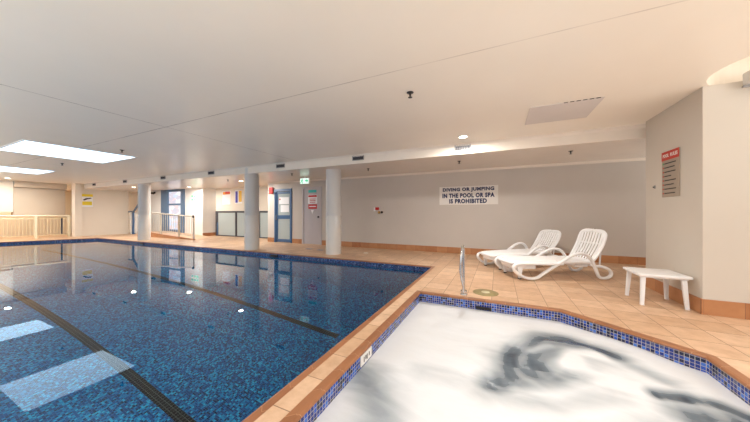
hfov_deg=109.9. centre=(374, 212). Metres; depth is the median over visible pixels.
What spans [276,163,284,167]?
ceiling vent
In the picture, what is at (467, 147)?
ceiling vent
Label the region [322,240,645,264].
baseboard
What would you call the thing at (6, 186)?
window
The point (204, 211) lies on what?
wall
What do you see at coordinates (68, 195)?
wall
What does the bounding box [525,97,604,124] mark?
access panel
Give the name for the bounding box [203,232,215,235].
baseboard
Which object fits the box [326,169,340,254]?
column
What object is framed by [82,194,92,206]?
warning sign
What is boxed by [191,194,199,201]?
sign
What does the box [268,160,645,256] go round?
wall
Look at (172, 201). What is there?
window
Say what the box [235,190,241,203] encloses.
poster
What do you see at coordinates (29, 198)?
wall
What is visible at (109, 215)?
wall
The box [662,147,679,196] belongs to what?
sign
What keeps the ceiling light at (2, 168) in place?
attached to the ceiling at (177, 86)
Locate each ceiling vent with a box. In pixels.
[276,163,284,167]
[352,155,363,160]
[454,144,470,150]
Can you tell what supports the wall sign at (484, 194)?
attached to the wall at (608, 197)
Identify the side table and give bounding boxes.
[623,267,692,309]
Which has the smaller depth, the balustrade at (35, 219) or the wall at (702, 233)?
the wall at (702, 233)
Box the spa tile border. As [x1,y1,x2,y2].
[298,294,749,421]
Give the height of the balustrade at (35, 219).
1.095 m
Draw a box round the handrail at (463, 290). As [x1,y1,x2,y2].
[459,245,466,295]
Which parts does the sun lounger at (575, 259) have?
leg, bed frame, backrest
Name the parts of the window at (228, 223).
pane, pane, pane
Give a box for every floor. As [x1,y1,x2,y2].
[0,232,749,421]
[151,231,217,239]
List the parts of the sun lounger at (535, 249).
bed frame, backrest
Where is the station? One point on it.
(377, 210)
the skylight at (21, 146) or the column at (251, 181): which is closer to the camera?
the skylight at (21, 146)
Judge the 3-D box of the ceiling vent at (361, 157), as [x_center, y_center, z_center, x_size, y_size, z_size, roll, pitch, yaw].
[-0.436,-1.422,6.763,0.340,0.136,0.016,0,0,25]
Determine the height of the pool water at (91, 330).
0.001 m
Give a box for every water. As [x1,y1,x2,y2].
[0,240,425,421]
[314,301,749,421]
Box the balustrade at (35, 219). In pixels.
[0,215,69,237]
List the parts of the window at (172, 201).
pane, pane, pane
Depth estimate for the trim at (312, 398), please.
2.30 m
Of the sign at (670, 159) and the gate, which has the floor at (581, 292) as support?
the gate
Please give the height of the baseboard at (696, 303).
0.180 m
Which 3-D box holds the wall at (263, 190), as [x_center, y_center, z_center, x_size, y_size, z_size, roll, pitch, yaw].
[-6.476,-0.050,13.063,5.600,2.500,1.620,0,0,25]
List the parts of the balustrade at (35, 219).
rail, rail, post, rail, dark plate, post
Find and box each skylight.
[0,139,137,162]
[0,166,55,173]
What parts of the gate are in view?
white post, post, panel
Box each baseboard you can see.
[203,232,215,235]
[292,239,301,243]
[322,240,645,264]
[646,277,703,314]
[704,299,749,319]
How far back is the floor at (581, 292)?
3.83 m
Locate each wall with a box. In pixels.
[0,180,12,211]
[0,191,71,236]
[0,238,429,270]
[11,181,66,214]
[72,183,128,236]
[129,188,215,234]
[216,186,267,210]
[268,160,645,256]
[646,81,749,302]
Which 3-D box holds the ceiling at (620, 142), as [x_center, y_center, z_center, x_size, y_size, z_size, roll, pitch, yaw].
[-4.336,-1.435,11.147,29.700,0.330,4.680,0,0,25]
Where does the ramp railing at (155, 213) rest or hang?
on the trim at (157, 235)
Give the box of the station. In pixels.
[374,207,382,213]
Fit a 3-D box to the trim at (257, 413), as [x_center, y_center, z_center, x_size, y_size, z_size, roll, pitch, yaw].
[-8.509,1.210,6.276,18.188,0.025,7.680,0,0,25]
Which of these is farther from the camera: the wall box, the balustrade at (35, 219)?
the balustrade at (35, 219)
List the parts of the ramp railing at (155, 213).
post, rail, post, post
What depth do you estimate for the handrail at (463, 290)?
3.86 m
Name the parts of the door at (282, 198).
pane, pane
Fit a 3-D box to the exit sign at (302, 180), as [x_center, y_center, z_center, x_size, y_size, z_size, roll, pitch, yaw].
[-2.468,-1.145,9.262,0.400,0.250,0.071,0,0,25]
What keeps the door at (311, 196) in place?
in the wall at (608, 197)
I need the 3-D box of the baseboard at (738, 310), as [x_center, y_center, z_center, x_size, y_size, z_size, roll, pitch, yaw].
[4.973,1.110,2.606,2.400,0.180,0.015,0,0,25]
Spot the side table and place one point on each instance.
(665, 274)
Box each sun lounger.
[476,229,560,269]
[494,228,612,279]
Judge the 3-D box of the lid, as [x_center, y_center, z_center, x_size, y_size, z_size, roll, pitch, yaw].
[1.663,1.192,3.958,0.356,0.015,0.356,0,0,25]
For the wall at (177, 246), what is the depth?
8.09 m
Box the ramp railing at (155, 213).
[151,212,194,238]
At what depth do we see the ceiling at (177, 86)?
2.81 m
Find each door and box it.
[274,188,291,242]
[302,186,321,244]
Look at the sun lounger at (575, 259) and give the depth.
4.85 m
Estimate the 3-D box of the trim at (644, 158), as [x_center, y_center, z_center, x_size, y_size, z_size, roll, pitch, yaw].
[2.200,-1.240,7.891,14.700,0.060,0.040,0,0,25]
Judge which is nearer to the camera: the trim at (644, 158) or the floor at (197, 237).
the trim at (644, 158)
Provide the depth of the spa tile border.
2.56 m
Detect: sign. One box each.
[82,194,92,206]
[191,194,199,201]
[300,178,309,183]
[439,185,497,204]
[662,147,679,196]
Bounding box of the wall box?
[741,70,749,87]
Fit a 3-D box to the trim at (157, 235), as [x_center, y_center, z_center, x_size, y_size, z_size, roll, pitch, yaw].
[-10.197,1.077,12.718,4.750,0.245,0.100,0,0,25]
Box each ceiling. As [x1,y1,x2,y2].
[0,0,749,185]
[65,124,645,191]
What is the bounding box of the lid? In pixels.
[473,289,498,295]
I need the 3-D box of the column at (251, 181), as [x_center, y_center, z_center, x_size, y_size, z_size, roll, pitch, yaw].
[-4.075,-0.150,8.706,0.452,2.700,0.452,0,0,25]
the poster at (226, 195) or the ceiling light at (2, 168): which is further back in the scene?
the poster at (226, 195)
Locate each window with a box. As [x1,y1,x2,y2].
[161,189,184,232]
[216,211,267,237]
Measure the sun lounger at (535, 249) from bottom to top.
0.814 m
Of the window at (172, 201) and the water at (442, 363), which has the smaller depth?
the water at (442, 363)
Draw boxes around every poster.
[222,191,230,204]
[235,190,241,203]
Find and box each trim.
[0,238,434,421]
[151,232,194,239]
[268,157,645,183]
[280,290,749,421]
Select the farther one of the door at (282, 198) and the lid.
the door at (282, 198)
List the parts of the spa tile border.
depth plate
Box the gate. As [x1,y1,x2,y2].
[128,204,137,233]
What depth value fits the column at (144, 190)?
11.54 m
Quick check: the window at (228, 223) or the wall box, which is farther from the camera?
the window at (228, 223)
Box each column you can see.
[137,184,150,240]
[244,168,258,249]
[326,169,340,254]

